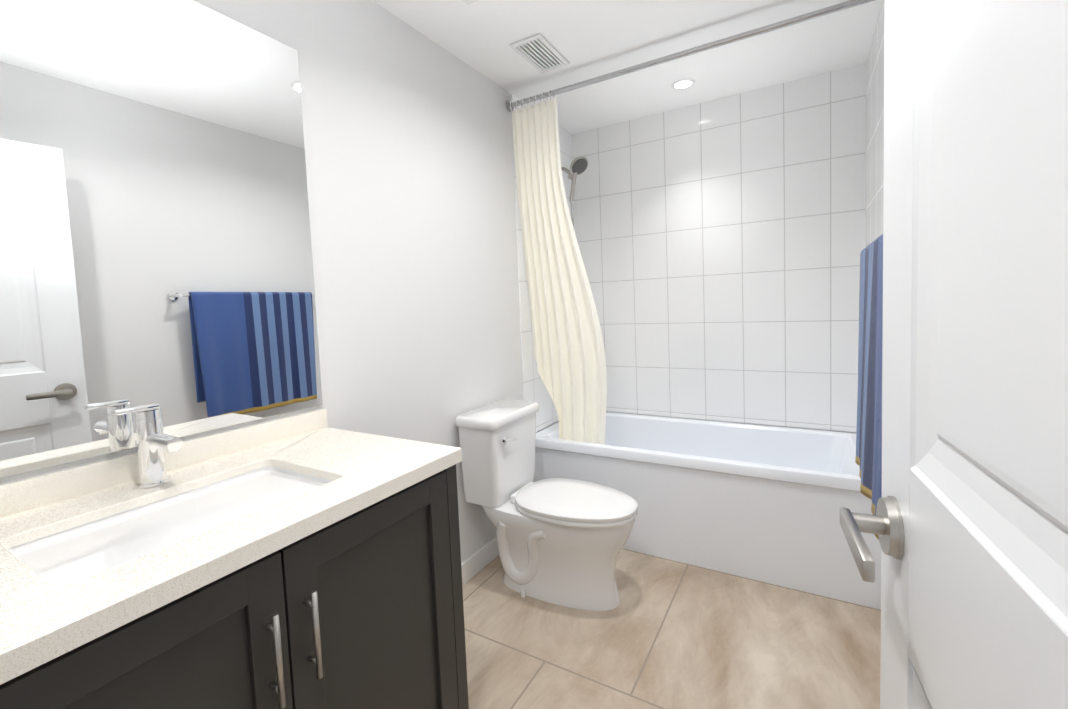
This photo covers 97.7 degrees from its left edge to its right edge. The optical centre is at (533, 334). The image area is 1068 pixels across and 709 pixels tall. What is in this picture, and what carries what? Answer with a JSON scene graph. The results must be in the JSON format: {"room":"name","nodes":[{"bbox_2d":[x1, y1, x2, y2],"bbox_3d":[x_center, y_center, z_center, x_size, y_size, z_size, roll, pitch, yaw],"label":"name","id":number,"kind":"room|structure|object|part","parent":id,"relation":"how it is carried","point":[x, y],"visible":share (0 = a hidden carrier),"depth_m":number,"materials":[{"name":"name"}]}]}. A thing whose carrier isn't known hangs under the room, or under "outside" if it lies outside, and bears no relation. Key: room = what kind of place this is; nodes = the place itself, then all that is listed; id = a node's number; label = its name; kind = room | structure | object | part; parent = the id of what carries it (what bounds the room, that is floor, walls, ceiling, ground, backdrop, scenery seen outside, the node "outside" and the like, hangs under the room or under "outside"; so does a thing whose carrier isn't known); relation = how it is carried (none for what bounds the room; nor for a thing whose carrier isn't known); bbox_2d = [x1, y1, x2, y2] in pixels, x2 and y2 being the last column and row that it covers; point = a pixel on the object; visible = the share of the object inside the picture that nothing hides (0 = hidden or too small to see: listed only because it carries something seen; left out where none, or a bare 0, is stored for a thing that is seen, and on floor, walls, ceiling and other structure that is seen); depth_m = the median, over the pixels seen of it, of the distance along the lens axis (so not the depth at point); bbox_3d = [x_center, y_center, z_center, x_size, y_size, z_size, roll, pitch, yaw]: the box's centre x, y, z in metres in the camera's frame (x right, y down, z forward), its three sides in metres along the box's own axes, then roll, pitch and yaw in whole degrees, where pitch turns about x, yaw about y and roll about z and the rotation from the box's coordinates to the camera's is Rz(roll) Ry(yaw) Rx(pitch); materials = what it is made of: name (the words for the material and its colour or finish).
{"room":"bathroom","nodes":[
{"label":"bathroom","id":0,"kind":"room"},
{"bbox_2d":[0,0,558,562],"bbox_3d":[-0.799,0.003,1.470,0.100,2.420,4.410,0,4,30],"label":"wall","id":1,"kind":"structure","parent":0,"point":[408,140],"depth_m":1.85,"materials":[{"name":"white paint"}]},
{"bbox_2d":[0,0,322,477],"bbox_3d":[-0.984,-0.291,1.045,0.006,1.125,1.056,0,4,30],"label":"mirror","id":2,"kind":"object","parent":1,"relation":"attached to","point":[155,240],"visible":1,"depth_m":1.12,"materials":[{"name":"clear glass"}]},
{"bbox_2d":[461,537,498,585],"bbox_3d":[-0.341,1.106,2.134,0.013,0.100,1.250,0,4,30],"label":"baseboard","id":3,"kind":"structure","parent":1,"relation":"attached to","point":[476,562],"depth_m":2.25,"materials":[{"name":"white wood"}]},
{"bbox_2d":[511,94,574,431],"bbox_3d":[0.104,-0.390,2.910,0.006,1.891,0.750,0,4,30],"label":"wall tile","id":4,"kind":"structure","parent":1,"relation":"attached to","point":[535,389],"depth_m":2.69,"materials":[{"name":"white tile"}]},
{"bbox_2d":[561,156,587,227],"bbox_3d":[0.210,-0.345,2.806,0.281,1.378,0.115,0,4,30],"label":"shower head","id":5,"kind":"object","parent":4,"relation":"attached to","point":[578,165],"visible":0.52,"depth_m":2.74},
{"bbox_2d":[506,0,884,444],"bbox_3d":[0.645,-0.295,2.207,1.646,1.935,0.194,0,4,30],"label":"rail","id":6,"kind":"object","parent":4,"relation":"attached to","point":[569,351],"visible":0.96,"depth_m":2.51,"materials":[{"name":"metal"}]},
{"bbox_2d":[511,97,607,444],"bbox_3d":[0.146,-0.265,2.511,0.437,1.878,0.176,0,4,30],"label":"shower curtain","id":7,"kind":"object","parent":6,"relation":"hanging from","point":[569,351],"depth_m":2.52,"materials":[{"name":"white fabric"}]},
{"bbox_2d":[373,0,881,133],"bbox_3d":[-0.094,-1.246,0.949,1.850,0.080,4.410,0,4,30],"label":"ceiling","id":8,"kind":"structure","parent":0,"point":[588,39],"depth_m":2.10,"materials":[{"name":"white paint"}]},
{"bbox_2d":[462,0,477,4],"bbox_3d":[-0.210,-1.235,1.593,0.235,0.012,0.245,0,4,30],"label":"recessed light","id":9,"kind":"object","parent":8,"relation":"in","point":[467,2],"visible":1,"depth_m":1.73,"materials":[{"name":"white"}]},
{"bbox_2d":[509,33,569,72],"bbox_3d":[0.031,-1.279,2.134,0.155,0.012,0.290,0,4,30],"label":"ceiling vent","id":10,"kind":"object","parent":8,"relation":"in","point":[539,52],"visible":0.96,"depth_m":2.12,"materials":[{"name":"white"}]},
{"bbox_2d":[671,78,694,89],"bbox_3d":[0.797,-1.336,2.494,0.124,0.006,0.124,0,4,30],"label":"recessed light","id":11,"kind":"object","parent":8,"relation":"in","point":[683,84],"visible":1,"depth_m":2.49,"materials":[{"name":"white"}]},
{"bbox_2d":[462,548,880,708],"bbox_3d":[0.007,1.247,1.106,1.850,0.080,4.410,0,4,30],"label":"floor","id":12,"kind":"structure","parent":0,"point":[668,634],"depth_m":1.72,"materials":[{"name":"tile"}]},
{"bbox_2d":[0,408,468,708],"bbox_3d":[-0.688,0.762,0.954,0.600,0.962,1.080,0,4,30],"label":"bathroom vanity","id":13,"kind":"object","parent":12,"relation":"on","point":[309,560],"visible":1,"depth_m":0.91,"materials":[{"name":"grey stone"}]},
{"bbox_2d":[111,403,182,487],"bbox_3d":[-0.843,0.251,1.029,0.150,0.182,0.090,0,4,30],"label":"faucet","id":14,"kind":"object","parent":13,"relation":"on","point":[153,441],"visible":1,"depth_m":1.04,"materials":[{"name":"silver metal"}]},
{"bbox_3d":[-0.555,0.770,0.672,0.019,0.734,0.438,0,4,30],"label":"door","id":15,"kind":"part","parent":13,"relation":"part of","materials":[{"name":"grey wood"}]},
{"bbox_3d":[-0.332,0.737,1.053,0.019,0.734,0.438,0,4,30],"label":"door","id":16,"kind":"part","parent":13,"relation":"part of","materials":[{"name":"grey wood"}]},
{"bbox_2d":[455,400,637,610],"bbox_3d":[0.086,0.744,2.091,0.766,0.792,0.414,0,4,30],"label":"toilet","id":17,"kind":"object","parent":12,"relation":"on","point":[561,541],"visible":1,"depth_m":2.01,"materials":[{"name":"white ceramic"}]},
{"bbox_3d":[-0.114,0.464,2.070,0.029,0.032,0.097,0,4,30],"label":"handle","id":18,"kind":"part","parent":17,"relation":"part of","materials":[{"name":"silver metal"}]},
{"bbox_2d":[533,412,880,609],"bbox_3d":[0.862,0.816,2.571,1.634,0.525,0.748,0,4,30],"label":"bathtub","id":19,"kind":"object","parent":12,"relation":"on","point":[763,503],"visible":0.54,"depth_m":2.21,"materials":[{"name":"white ceramic"}]},
{"bbox_2d":[606,411,855,432],"bbox_3d":[1.041,-0.161,2.883,1.850,2.420,0.100,0,4,30],"label":"wall","id":20,"kind":"structure","parent":0,"point":[735,422],"depth_m":2.78,"materials":[{"name":"white tile"}]},
{"bbox_2d":[572,63,865,431],"bbox_3d":[1.003,-0.420,2.821,1.650,1.891,0.006,0,4,30],"label":"wall tile","id":21,"kind":"structure","parent":20,"relation":"attached to","point":[721,243],"depth_m":2.72,"materials":[{"name":"white tile"}]},
{"bbox_3d":[0.989,-0.044,1.060,0.100,2.420,3.310,0,4,30],"label":"wall","id":22,"kind":"structure","parent":0,"visible":0},
{"bbox_2d":[855,234,882,539],"bbox_3d":[1.003,0.087,1.318,0.135,0.735,0.860,0,4,30],"label":"towel","id":23,"kind":"object","parent":22,"relation":"attached to","point":[868,459],"visible":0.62,"depth_m":1.29,"materials":[{"name":"blue fabric"}]},
{"bbox_2d":[866,0,884,246],"bbox_3d":[1.523,-0.395,2.081,0.006,1.891,0.750,0,4,30],"label":"wall tile","id":24,"kind":"structure","parent":22,"relation":"attached to","point":[874,135],"depth_m":2.05,"materials":[{"name":"white tile"}]},
{"bbox_3d":[0.161,0.242,-0.157,0.012,1.720,0.012,-1,4,25],"label":"door hinges","id":25,"kind":"object","parent":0,"visible":0},
{"bbox_2d":[840,0,1067,708],"bbox_3d":[0.320,0.216,0.250,0.152,2.033,0.866,-1,4,25],"label":"door","id":26,"kind":"structure","parent":25,"relation":"attached to","point":[967,523],"depth_m":0.39,"materials":[{"name":"white wood"}]},
{"bbox_3d":[0.462,0.245,0.557,0.152,0.075,0.196,-1,4,25],"label":"handle","id":27,"kind":"part","parent":26,"relation":"part of","materials":[{"name":"silver metal"}]}
]}

